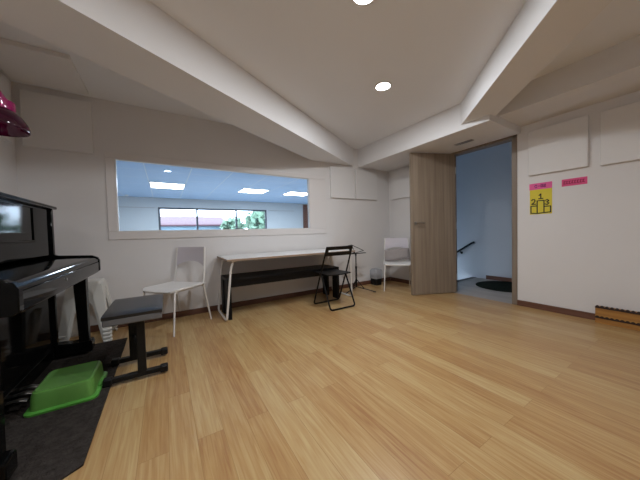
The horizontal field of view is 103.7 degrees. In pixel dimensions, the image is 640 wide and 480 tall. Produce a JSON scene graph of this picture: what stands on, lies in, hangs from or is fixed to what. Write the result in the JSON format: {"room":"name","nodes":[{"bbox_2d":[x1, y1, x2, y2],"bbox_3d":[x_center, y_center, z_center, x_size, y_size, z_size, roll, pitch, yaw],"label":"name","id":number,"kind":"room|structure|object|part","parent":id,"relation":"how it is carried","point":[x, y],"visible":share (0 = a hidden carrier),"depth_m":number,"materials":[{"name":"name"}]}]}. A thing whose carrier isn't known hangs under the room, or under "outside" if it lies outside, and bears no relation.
{"room":"music room","nodes":[
{"label":"music room","id":0,"kind":"room"},
{"bbox_2d":[0,71,17,196],"bbox_3d":[-1.389,-0.206,-0.108,0.120,2.490,5.920,-3,2,-32],"label":"wall","id":1,"kind":"structure","parent":0,"point":[8,168],"depth_m":2.26,"materials":[{"name":"white paint"}]},
{"bbox_2d":[0,74,12,142],"bbox_3d":[-2.659,-1.141,2.026,0.038,0.539,0.550,-3,2,-32],"label":"acoustic panel","id":2,"kind":"object","parent":1,"relation":"attached to","point":[4,84],"visible":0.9,"depth_m":2.20,"materials":[{"name":"white fabric"}]},
{"bbox_2d":[11,82,389,330],"bbox_3d":[-0.707,-0.491,3.759,5.120,2.790,0.050,-3,2,-32],"label":"wall","id":3,"kind":"structure","parent":0,"point":[74,183],"depth_m":3.07,"materials":[{"name":"white paint"}]},
{"bbox_2d":[19,89,93,153],"bbox_3d":[-2.618,-1.168,2.520,0.510,0.533,0.038,-3,2,-32],"label":"acoustic panel","id":4,"kind":"object","parent":3,"relation":"attached to","point":[54,122],"visible":0.98,"depth_m":2.50,"materials":[{"name":"white fabric"}]},
{"bbox_2d":[0,0,353,165],"bbox_3d":[-0.745,-1.391,2.601,0.426,0.320,4.678,0,2,30],"label":"ceiling beam","id":5,"kind":"structure","parent":3,"relation":"attached to","point":[136,40],"depth_m":1.78,"materials":[{"name":"white paint"}]},
{"bbox_2d":[104,151,325,239],"bbox_3d":[-1.124,-0.532,3.493,2.835,0.957,0.062,-3,2,-32],"label":"window","id":6,"kind":"structure","parent":3,"relation":"in","point":[316,197],"depth_m":3.25,"materials":[{"name":"white paint"}]},
{"bbox_2d":[58,277,389,332],"bbox_3d":[-0.712,0.870,3.738,4.986,0.070,0.014,-3,2,-32],"label":"baseboard","id":7,"kind":"structure","parent":3,"relation":"attached to","point":[94,328],"depth_m":3.52,"materials":[{"name":"brown wood"}]},
{"bbox_2d":[330,166,354,198],"bbox_3d":[0.390,-0.991,4.381,0.507,0.530,0.038,-3,2,-32],"label":"acoustic panel","id":8,"kind":"object","parent":3,"relation":"attached to","point":[341,179],"visible":1,"depth_m":4.35,"materials":[{"name":"white fabric"}]},
{"bbox_2d":[355,170,376,199],"bbox_3d":[0.858,-1.014,4.670,0.513,0.527,0.038,-3,2,-32],"label":"acoustic panel","id":9,"kind":"object","parent":3,"relation":"attached to","point":[365,181],"visible":1,"depth_m":4.64,"materials":[{"name":"white fabric"}]},
{"bbox_2d":[116,160,306,203],"bbox_3d":[-2.562,-1.696,7.268,9.800,0.100,7.900,-3,2,-32],"label":"ceiling","id":10,"kind":"structure","parent":0,"point":[133,178],"depth_m":7.40,"materials":[{"name":"paint"}]},
{"bbox_2d":[149,181,184,189],"bbox_3d":[-4.473,-1.590,7.382,0.860,0.020,0.900,-3,2,-32],"label":"recessed light","id":11,"kind":"object","parent":10,"relation":"in","point":[152,184],"visible":1,"depth_m":7.32,"materials":[{"name":"white plastic"}]},
{"bbox_2d":[238,188,269,193],"bbox_3d":[-2.295,-1.686,8.667,0.880,0.020,0.800,-3,2,-32],"label":"recessed light","id":12,"kind":"object","parent":10,"relation":"in","point":[244,190],"visible":0.97,"depth_m":8.59,"materials":[{"name":"white plastic"}]},
{"bbox_2d":[282,191,306,195],"bbox_3d":[-0.854,-1.749,9.527,0.920,0.020,0.750,-3,2,-32],"label":"recessed light","id":13,"kind":"object","parent":10,"relation":"in","point":[290,192],"visible":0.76,"depth_m":9.44,"materials":[{"name":"white plastic"}]},
{"bbox_2d":[118,196,307,230],"bbox_3d":[-4.635,-0.452,10.719,9.800,2.490,0.120,-3,2,-32],"label":"wall","id":14,"kind":"structure","parent":0,"point":[289,215],"depth_m":10.16,"materials":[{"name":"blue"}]},
{"bbox_2d":[118,206,278,210],"bbox_3d":[-5.048,-1.289,10.374,8.800,0.025,0.012,-3,2,-32],"label":"trim","id":15,"kind":"structure","parent":14,"relation":"attached to","point":[118,206],"depth_m":9.47,"materials":[{"name":"grey"}]},
{"bbox_2d":[158,207,266,229],"bbox_3d":[-4.383,-0.704,10.835,4.330,1.275,0.060,-3,2,-32],"label":"window","id":16,"kind":"structure","parent":14,"relation":"in","point":[159,208],"depth_m":10.47,"materials":[{"name":"grey metal"}]},
{"bbox_2d":[303,205,307,227],"bbox_3d":[-0.644,-0.601,13.053,0.450,2.440,0.100,-3,2,-32],"label":"door","id":17,"kind":"structure","parent":14,"relation":"in","point":[305,207],"depth_m":12.98,"materials":[{"name":"brown wood"}]},
{"bbox_2d":[0,0,639,148],"bbox_3d":[0.768,-1.597,1.174,5.240,0.100,5.870,-3,2,-32],"label":"ceiling","id":18,"kind":"structure","parent":0,"point":[327,59],"depth_m":2.07,"materials":[{"name":"white paint"}]},
{"bbox_2d":[0,91,30,136],"bbox_3d":[-1.947,-1.075,1.486,0.286,0.822,0.286,-3,2,-32],"label":"pendant lamp","id":19,"kind":"object","parent":18,"relation":"hanging from","point":[12,124],"visible":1,"depth_m":1.51,"materials":[{"name":"pink plastic"}]},
{"bbox_3d":[-1.938,-0.722,1.496,0.286,0.117,0.286,-3,2,-32],"label":"lamp shade","id":20,"kind":"part","parent":19,"relation":"part of","materials":[{"name":"purple glass"}]},
{"bbox_2d":[0,38,88,94],"bbox_3d":[-2.413,-1.476,2.155,0.530,0.043,0.600,-3,2,-32],"label":"acoustic panel","id":21,"kind":"object","parent":18,"relation":"attached to","point":[22,62],"visible":1,"depth_m":2.12,"materials":[{"name":"white fabric"}]},
{"bbox_2d":[352,0,373,5],"bbox_3d":[0.279,-1.542,1.576,0.172,0.008,0.172,-3,2,-32],"label":"recessed light","id":22,"kind":"object","parent":18,"relation":"in","point":[356,2],"visible":1,"depth_m":1.63,"materials":[{"name":"white"}]},
{"bbox_2d":[354,0,371,3],"bbox_3d":[0.279,-1.543,1.576,0.142,0.005,0.142,-3,2,-32],"label":"diffuser","id":23,"kind":"object","parent":22,"relation":"attached to","point":[355,1],"depth_m":1.63,"materials":[{"name":"white plastic"}]},
{"bbox_2d":[375,81,391,90],"bbox_3d":[0.650,-1.583,2.591,0.172,0.008,0.172,-3,2,-32],"label":"recessed light","id":24,"kind":"object","parent":18,"relation":"in","point":[384,85],"visible":1,"depth_m":2.58,"materials":[{"name":"white plastic"}]},
{"bbox_2d":[376,83,389,89],"bbox_3d":[0.650,-1.583,2.591,0.142,0.005,0.142,-3,2,-32],"label":"diffuser","id":25,"kind":"object","parent":24,"relation":"attached to","point":[379,86],"depth_m":2.59,"materials":[{"name":"white plastic"}]},
{"bbox_2d":[461,0,611,124],"bbox_3d":[1.205,-1.405,0.333,0.304,0.255,5.586,-1,2,13],"label":"ceiling beam","id":26,"kind":"structure","parent":18,"relation":"attached to","point":[541,29],"depth_m":1.80,"materials":[{"name":"white paint"}]},
{"bbox_2d":[63,278,639,479],"bbox_3d":[1.417,0.974,1.642,6.640,0.120,5.920,-3,2,-32],"label":"floor","id":27,"kind":"structure","parent":0,"point":[394,384],"depth_m":1.53,"materials":[{"name":"laminate"}]},
{"bbox_2d":[4,338,127,479],"bbox_3d":[-1.793,0.994,1.566,0.798,0.012,1.675,-3,2,-32],"label":"rug","id":28,"kind":"object","parent":27,"relation":"on","point":[53,445],"visible":0.61,"depth_m":1.31,"materials":[{"name":"grey carpet"}]},
{"bbox_2d":[0,192,100,479],"bbox_3d":[-1.854,0.362,1.464,0.646,1.260,1.514,-3,2,-32],"label":"upright piano","id":29,"kind":"object","parent":28,"relation":"on","point":[32,275],"visible":0.97,"depth_m":1.62,"materials":[{"name":"black paint"}]},
{"bbox_3d":[-1.321,0.595,0.983,0.084,0.580,0.079,-3,2,-32],"label":"leg","id":30,"kind":"part","parent":29,"relation":"part of","materials":[{"name":"black paint"}]},
{"bbox_3d":[-1.473,0.380,0.847,0.645,1.225,0.040,-3,2,-32],"label":"panel","id":31,"kind":"part","parent":29,"relation":"part of","materials":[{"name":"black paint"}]},
{"bbox_3d":[-1.796,-0.107,1.384,0.008,0.251,0.989,-3,2,-32],"label":"panel moulding","id":32,"kind":"part","parent":29,"relation":"part of","materials":[{"name":"black paint"}]},
{"bbox_3d":[-1.854,-0.054,1.458,0.020,0.375,1.410,-3,2,-32],"label":"panel","id":33,"kind":"part","parent":29,"relation":"part of","materials":[{"name":"black paint"}]},
{"bbox_3d":[-1.850,0.594,1.469,0.020,0.580,1.410,-3,2,-32],"label":"panel","id":34,"kind":"part","parent":29,"relation":"part of","materials":[{"name":"black paint"}]},
{"bbox_3d":[-1.982,-0.249,1.376,0.382,0.027,1.514,-3,2,-32],"label":"lid","id":35,"kind":"part","parent":29,"relation":"part of","materials":[{"name":"black paint"}]},
{"bbox_3d":[-1.712,0.177,1.548,0.289,0.050,1.406,-3,2,-32],"label":"key lid","id":36,"kind":"part","parent":29,"relation":"part of","materials":[{"name":"black paint"}]},
{"bbox_3d":[-2.235,0.362,2.081,0.645,1.225,0.040,-3,2,-32],"label":"panel","id":37,"kind":"part","parent":29,"relation":"part of","materials":[{"name":"black paint"}]},
{"bbox_3d":[-2.048,0.578,2.161,0.084,0.580,0.079,-3,2,-32],"label":"leg","id":38,"kind":"part","parent":29,"relation":"part of","materials":[{"name":"black paint"}]},
{"bbox_2d":[23,361,107,417],"bbox_3d":[-1.602,0.922,1.615,0.322,0.117,0.362,-3,2,-32],"label":"plastic tub","id":39,"kind":"object","parent":28,"relation":"on","point":[65,387],"visible":0.97,"depth_m":1.52,"materials":[{"name":"green plastic"}]},
{"bbox_2d":[101,294,167,387],"bbox_3d":[-1.393,0.720,1.924,0.375,0.490,0.566,-3,2,-32],"label":"piano bench","id":40,"kind":"object","parent":28,"relation":"on","point":[133,311],"visible":1,"depth_m":1.76,"materials":[{"name":"black plastic"}]},
{"bbox_3d":[-1.396,0.530,1.919,0.326,0.047,0.554,-3,2,-32],"label":"seat frame","id":41,"kind":"part","parent":40,"relation":"part of","materials":[{"name":"grey"}]},
{"bbox_2d":[101,294,162,321],"bbox_3d":[-1.397,0.492,1.918,0.339,0.034,0.566,-3,2,-32],"label":"seat cushion","id":42,"kind":"object","parent":40,"relation":"on","point":[124,309],"depth_m":1.76,"materials":[{"name":"black leather"}]},
{"bbox_3d":[-1.492,0.738,2.004,0.050,0.380,0.040,-3,2,-32],"label":"post","id":43,"kind":"part","parent":40,"relation":"part of","materials":[{"name":"black metal"}]},
{"bbox_3d":[-1.262,0.739,1.776,0.050,0.380,0.040,-3,2,-32],"label":"post","id":44,"kind":"part","parent":40,"relation":"part of","materials":[{"name":"black metal"}]},
{"bbox_2d":[68,293,117,341],"bbox_3d":[-2.283,0.744,2.486,0.380,0.480,0.380,-3,2,-32],"label":"plastic stool","id":45,"kind":"object","parent":27,"relation":"on","point":[74,329],"visible":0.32,"depth_m":2.54,"materials":[{"name":"white plastic"}]},
{"bbox_3d":[-2.326,0.766,2.301,0.120,0.450,0.157,-1,2,13],"label":"leg","id":46,"kind":"part","parent":45,"relation":"part of","materials":[{"name":"white plastic"}]},
{"bbox_3d":[-2.467,0.762,2.530,0.157,0.450,0.120,-1,2,13],"label":"leg","id":47,"kind":"part","parent":45,"relation":"part of","materials":[{"name":"white plastic"}]},
{"bbox_2d":[66,290,117,340],"bbox_3d":[-2.284,0.708,2.485,0.380,0.480,0.380,-3,2,-32],"label":"plastic stool","id":48,"kind":"object","parent":45,"relation":"on","point":[90,297],"visible":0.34,"depth_m":2.40,"materials":[{"name":"white plastic"}]},
{"bbox_3d":[-2.327,0.730,2.300,0.120,0.450,0.157,-1,2,13],"label":"leg","id":49,"kind":"part","parent":48,"relation":"part of","materials":[{"name":"white plastic"}]},
{"bbox_2d":[59,287,111,341],"bbox_3d":[-2.284,0.672,2.484,0.380,0.480,0.380,-3,2,-32],"label":"plastic stool","id":50,"kind":"object","parent":48,"relation":"on","point":[89,292],"visible":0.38,"depth_m":2.40,"materials":[{"name":"white plastic"}]},
{"bbox_3d":[-2.328,0.694,2.299,0.120,0.450,0.157,-1,2,13],"label":"leg","id":51,"kind":"part","parent":50,"relation":"part of","materials":[{"name":"white plastic"}]},
{"bbox_2d":[58,278,111,338],"bbox_3d":[-2.285,0.636,2.482,0.380,0.480,0.380,-3,2,-32],"label":"plastic stool","id":52,"kind":"object","parent":50,"relation":"on","point":[96,286],"visible":0.54,"depth_m":2.40,"materials":[{"name":"white plastic"}]},
{"bbox_3d":[-2.329,0.658,2.298,0.120,0.450,0.157,-1,2,13],"label":"leg","id":53,"kind":"part","parent":52,"relation":"part of","materials":[{"name":"white plastic"}]},
{"bbox_3d":[-2.291,0.414,2.476,0.236,0.035,0.236,-3,2,-32],"label":"seat","id":54,"kind":"part","parent":52,"relation":"part of","materials":[{"name":"white plastic"}]},
{"bbox_3d":[-2.100,0.648,2.439,0.157,0.450,0.120,-1,2,13],"label":"leg","id":55,"kind":"part","parent":52,"relation":"part of","materials":[{"name":"white plastic"}]},
{"bbox_3d":[-2.241,0.644,2.668,0.120,0.450,0.157,-1,2,13],"label":"leg","id":56,"kind":"part","parent":52,"relation":"part of","materials":[{"name":"white plastic"}]},
{"bbox_3d":[-2.099,0.684,2.440,0.157,0.450,0.120,-1,2,13],"label":"leg","id":57,"kind":"part","parent":50,"relation":"part of","materials":[{"name":"white plastic"}]},
{"bbox_3d":[-2.098,0.720,2.441,0.157,0.450,0.120,-1,2,13],"label":"leg","id":58,"kind":"part","parent":48,"relation":"part of","materials":[{"name":"white plastic"}]},
{"bbox_3d":[-2.097,0.756,2.442,0.157,0.450,0.120,-1,2,13],"label":"leg","id":59,"kind":"part","parent":45,"relation":"part of","materials":[{"name":"white plastic"}]},
{"bbox_3d":[-2.238,0.752,2.671,0.120,0.450,0.157,-1,2,13],"label":"leg","id":60,"kind":"part","parent":45,"relation":"part of","materials":[{"name":"white plastic"}]},
{"bbox_2d":[143,247,211,336],"bbox_3d":[-1.599,0.524,2.802,0.466,0.867,0.541,-1,2,17],"label":"chair","id":61,"kind":"object","parent":27,"relation":"on","point":[183,254],"visible":0.99,"depth_m":2.92,"materials":[{"name":"white plastic"}]},
{"bbox_3d":[-1.609,0.519,2.770,0.466,0.042,0.434,-1,2,17],"label":"seat","id":62,"kind":"part","parent":61,"relation":"part of","materials":[{"name":"white plastic"}]},
{"bbox_3d":[-1.745,0.309,3.042,0.028,0.434,0.081,-1,2,25],"label":"post","id":63,"kind":"part","parent":61,"relation":"part of","materials":[{"name":"white metal"}]},
{"bbox_3d":[-1.451,0.740,2.546,0.037,0.444,0.124,-1,2,17],"label":"leg","id":64,"kind":"part","parent":61,"relation":"part of","materials":[{"name":"white metal"}]},
{"bbox_3d":[-1.736,0.732,3.080,0.023,0.444,0.109,-1,2,7],"label":"leg","id":65,"kind":"part","parent":61,"relation":"part of","materials":[{"name":"white metal"}]},
{"bbox_3d":[-1.541,0.199,3.006,0.406,0.231,0.057,-1,2,17],"label":"backrest","id":66,"kind":"part","parent":61,"relation":"part of","materials":[{"name":"white plastic"}]},
{"bbox_3d":[-1.349,0.302,2.919,0.028,0.434,0.081,-1,2,10],"label":"post","id":67,"kind":"part","parent":61,"relation":"part of","materials":[{"name":"white metal"}]},
{"bbox_3d":[-1.323,0.725,2.951,0.023,0.444,0.109,-1,2,27],"label":"leg","id":68,"kind":"part","parent":61,"relation":"part of","materials":[{"name":"white metal"}]},
{"bbox_2d":[221,264,339,319],"bbox_3d":[-0.497,0.667,3.523,1.600,0.478,0.410,-3,2,-32],"label":"bench","id":69,"kind":"object","parent":27,"relation":"on","point":[267,276],"visible":0.81,"depth_m":3.30,"materials":[{"name":"black wood"}]},
{"bbox_3d":[-1.234,0.714,3.233,0.040,0.440,0.130,-3,2,-32],"label":"leg","id":70,"kind":"part","parent":69,"relation":"part of","materials":[{"name":"black wood"}]},
{"bbox_3d":[-1.161,0.706,3.114,0.016,0.420,0.150,-3,2,-32],"label":"panel","id":71,"kind":"part","parent":69,"relation":"part of","materials":[{"name":"black wood"}]},
{"bbox_3d":[-1.087,0.718,2.995,0.040,0.440,0.130,-3,2,-32],"label":"leg","id":72,"kind":"part","parent":69,"relation":"part of","materials":[{"name":"black wood"}]},
{"bbox_3d":[-0.503,0.447,3.516,1.600,0.038,0.410,-3,2,-32],"label":"seat","id":73,"kind":"part","parent":69,"relation":"part of","materials":[{"name":"black wood"}]},
{"bbox_3d":[0.093,0.655,4.052,0.040,0.440,0.130,-3,2,-32],"label":"leg","id":74,"kind":"part","parent":69,"relation":"part of","materials":[{"name":"black wood"}]},
{"bbox_3d":[0.240,0.658,3.813,0.040,0.440,0.130,-3,2,-32],"label":"leg","id":75,"kind":"part","parent":69,"relation":"part of","materials":[{"name":"black wood"}]},
{"bbox_2d":[217,249,354,320],"bbox_3d":[-0.409,0.540,3.522,1.850,0.728,0.630,-3,2,-32],"label":"table","id":76,"kind":"object","parent":27,"relation":"on","point":[253,256],"visible":0.74,"depth_m":3.27,"materials":[{"name":"white metal"}]},
{"bbox_2d":[314,245,354,310],"bbox_3d":[0.182,0.483,3.428,0.447,0.813,0.440,-3,2,-32],"label":"folding chair","id":77,"kind":"object","parent":27,"relation":"on","point":[334,272],"visible":1,"depth_m":3.34,"materials":[{"name":"black metal"}]},
{"bbox_3d":[0.160,0.449,3.461,0.385,0.024,0.360,-3,2,-32],"label":"seat","id":78,"kind":"part","parent":77,"relation":"part of","materials":[{"name":"black plastic"}]},
{"bbox_3d":[0.245,0.674,3.339,0.415,0.433,0.217,-3,2,-32],"label":"frame","id":79,"kind":"part","parent":77,"relation":"part of","materials":[{"name":"black metal"}]},
{"bbox_3d":[0.253,0.141,3.287,0.422,0.124,0.080,-3,2,-32],"label":"backrest","id":80,"kind":"part","parent":77,"relation":"part of","materials":[{"name":"black plastic"}]},
{"bbox_2d":[346,245,375,293],"bbox_3d":[0.635,0.464,4.242,0.505,0.779,0.400,-2,2,-6],"label":"music stand","id":81,"kind":"object","parent":27,"relation":"on","point":[356,253],"visible":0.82,"depth_m":4.18,"materials":[{"name":"black metal"}]},
{"bbox_2d":[370,268,381,285],"bbox_3d":[1.047,0.686,4.689,0.176,0.290,0.170,-3,2,-32],"label":"waste bin","id":82,"kind":"object","parent":27,"relation":"on","point":[375,274],"visible":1,"depth_m":4.63,"materials":[{"name":"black plastic"}]},
{"bbox_2d":[383,238,410,290],"bbox_3d":[1.333,0.402,4.337,0.466,0.867,0.541,-1,2,14],"label":"chair","id":83,"kind":"object","parent":27,"relation":"on","point":[388,242],"visible":0.87,"depth_m":4.50,"materials":[{"name":"white plastic"}]},
{"bbox_3d":[1.083,0.624,4.193,0.031,0.444,0.126,-1,2,22],"label":"leg","id":84,"kind":"part","parent":83,"relation":"part of","materials":[{"name":"white metal"}]},
{"bbox_3d":[1.381,0.076,4.544,0.406,0.231,0.057,-1,2,14],"label":"backrest","id":85,"kind":"part","parent":83,"relation":"part of","materials":[{"name":"white plastic"}]},
{"bbox_2d":[384,248,409,260],"bbox_3d":[1.352,0.258,4.423,0.423,0.230,0.125,-1,2,13],"label":"cushion","id":86,"kind":"object","parent":83,"relation":"on","point":[402,253],"visible":1,"depth_m":4.38,"materials":[{"name":"grey fabric"}]},
{"bbox_3d":[1.325,0.396,4.305,0.466,0.042,0.434,-1,2,14],"label":"seat","id":87,"kind":"part","parent":83,"relation":"part of","materials":[{"name":"white plastic"}]},
{"bbox_2d":[476,281,511,292],"bbox_3d":[3.155,0.782,4.253,0.890,0.014,0.890,-3,2,-32],"label":"door mat","id":88,"kind":"object","parent":27,"relation":"on","point":[503,286],"visible":0.7,"depth_m":4.29,"materials":[{"name":"black fabric"}]},
{"bbox_2d":[595,305,639,330],"bbox_3d":[3.053,0.760,2.296,0.082,0.184,0.730,-3,2,-32],"label":"wooden box","id":89,"kind":"object","parent":27,"relation":"on","point":[628,319],"visible":1,"depth_m":2.46,"materials":[{"name":"orange wood"}]},
{"bbox_2d":[454,139,473,145],"bbox_3d":[1.952,-1.321,3.412,0.070,0.010,0.240,-3,2,-32],"label":"air vent","id":90,"kind":"object","parent":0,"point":[470,140],"visible":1,"depth_m":3.40,"materials":[{"name":"grey metal"}]},
{"bbox_2d":[456,142,511,279],"bbox_3d":[3.404,0.216,4.809,0.120,4.300,5.800,-3,2,-32],"label":"wall","id":91,"kind":"structure","parent":0,"point":[484,176],"depth_m":4.92,"materials":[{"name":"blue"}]},
{"bbox_2d":[457,241,474,253],"bbox_3d":[2.635,0.637,5.900,0.075,1.245,1.918,-3,2,-32],"label":"handrail","id":92,"kind":"object","parent":91,"relation":"attached to","point":[473,242],"visible":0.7,"depth_m":5.21,"materials":[{"name":"black metal"}]},
{"bbox_2d":[486,275,511,281],"bbox_3d":[4.075,0.747,3.633,0.014,0.075,3.080,-3,2,-32],"label":"baseboard","id":93,"kind":"structure","parent":91,"relation":"attached to","point":[487,276],"depth_m":4.75,"materials":[{"name":"brown wood"}]},
{"bbox_2d":[389,90,639,312],"bbox_3d":[2.979,-0.400,2.557,0.120,2.490,5.870,-3,2,-32],"label":"wall","id":94,"kind":"structure","parent":0,"point":[584,254],"depth_m":2.72,"materials":[{"name":"white paint"}]},
{"bbox_2d":[391,168,409,199],"bbox_3d":[1.548,-1.046,4.685,0.038,0.525,0.570,-3,2,-32],"label":"acoustic panel","id":95,"kind":"object","parent":94,"relation":"attached to","point":[400,187],"visible":0.56,"depth_m":4.71,"materials":[{"name":"white fabric"}]},
{"bbox_2d":[409,153,456,294],"bbox_3d":[1.745,-0.245,3.866,0.752,2.147,0.143,-2,2,-9],"label":"door","id":96,"kind":"structure","parent":94,"relation":"in","point":[433,224],"depth_m":3.84,"materials":[{"name":"brown wood"}]},
{"bbox_2d":[358,103,520,171],"bbox_3d":[1.598,-1.490,3.857,0.780,0.320,2.180,-3,2,-32],"label":"ceiling beam","id":97,"kind":"structure","parent":94,"relation":"attached to","point":[438,133],"depth_m":3.44,"materials":[{"name":"white paint"}]},
{"bbox_2d":[457,277,476,281],"bbox_3d":[2.563,0.791,4.765,1.400,0.016,0.075,-3,2,-32],"label":"trim","id":98,"kind":"structure","parent":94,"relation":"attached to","point":[470,277],"depth_m":4.92,"materials":[{"name":"grey"}]},
{"bbox_2d":[451,134,517,304],"bbox_3d":[2.327,-0.255,3.624,0.144,2.169,0.913,-3,2,-32],"label":"trim","id":99,"kind":"structure","parent":94,"relation":"attached to","point":[513,139],"depth_m":3.24,"materials":[{"name":"brown wood"}]},
{"bbox_2d":[390,277,594,319],"bbox_3d":[2.925,0.811,2.604,0.014,0.070,5.736,-3,2,-32],"label":"baseboard","id":100,"kind":"structure","parent":94,"relation":"attached to","point":[582,314],"depth_m":2.94,"materials":[{"name":"brown wood"}]},
{"bbox_2d":[529,181,551,190],"bbox_3d":[2.625,-0.643,2.995,0.006,0.075,0.212,-3,2,-32],"label":"paper strip","id":101,"kind":"object","parent":94,"relation":"attached to","point":[544,185],"visible":1,"depth_m":2.99,"materials":[{"name":"pink paper"}]},
{"bbox_2d":[530,188,551,214],"bbox_3d":[2.631,-0.460,2.999,0.006,0.300,0.208,-3,2,-32],"label":"paper sheet","id":102,"kind":"object","parent":94,"relation":"attached to","point":[540,199],"visible":1,"depth_m":2.99,"materials":[{"name":"yellow paper"}]},
{"bbox_2d":[528,115,588,175],"bbox_3d":[2.679,-1.043,2.851,0.038,0.532,0.510,-3,2,-32],"label":"acoustic panel","id":103,"kind":"object","parent":94,"relation":"attached to","point":[562,146],"visible":1,"depth_m":2.81,"materials":[{"name":"white fabric"}]},
{"bbox_2d":[498,35,639,126],"bbox_3d":[3.189,-1.498,1.460,0.590,0.240,3.570,-3,2,-32],"label":"ceiling beam","id":104,"kind":"structure","parent":94,"relation":"attached to","point":[612,72],"depth_m":2.36,"materials":[{"name":"white paint"}]},
{"bbox_2d":[562,176,586,186],"bbox_3d":[2.778,-0.637,2.748,0.006,0.078,0.202,-3,2,-32],"label":"paper strip","id":105,"kind":"object","parent":94,"relation":"attached to","point":[580,180],"visible":1,"depth_m":2.74,"materials":[{"name":"pink paper"}]},
{"bbox_2d":[600,101,639,165],"bbox_3d":[2.992,-1.025,2.345,0.038,0.540,0.510,-3,2,-32],"label":"acoustic panel","id":106,"kind":"object","parent":94,"relation":"attached to","point":[619,126],"visible":1,"depth_m":2.44,"materials":[{"name":"white fabric"}]},
{"label":"outside","id":107,"kind":"structure","parent":0,"visible":0},
{"bbox_3d":[-14.528,0.818,33.132,70.000,0.100,48.380,-3,2,-32],"label":"ground","id":108,"kind":"structure","parent":107,"visible":0},
{"bbox_2d":[160,216,223,229],"bbox_3d":[-17.927,-0.347,20.072,19.200,3.200,6.000,-3,2,-32],"label":"building","id":109,"kind":"structure","parent":108,"relation":"on","point":[167,222],"depth_m":21.83,"materials":[{"name":"white"}]},
{"bbox_2d":[219,217,244,228],"bbox_3d":[-7.336,-0.574,21.266,2.264,3.047,2.267,-3,2,-42],"label":"tree","id":110,"kind":"object","parent":108,"relation":"on","point":[230,223],"visible":0.46,"depth_m":20.79,"materials":[{"name":"green plant"}]},
{"bbox_2d":[244,211,264,228],"bbox_3d":[-4.340,-1.075,20.241,3.257,3.953,3.305,0,2,37],"label":"tree","id":111,"kind":"object","parent":108,"relation":"on","point":[256,220],"visible":0.26,"depth_m":19.17,"materials":[{"name":"green plant"}]}
]}

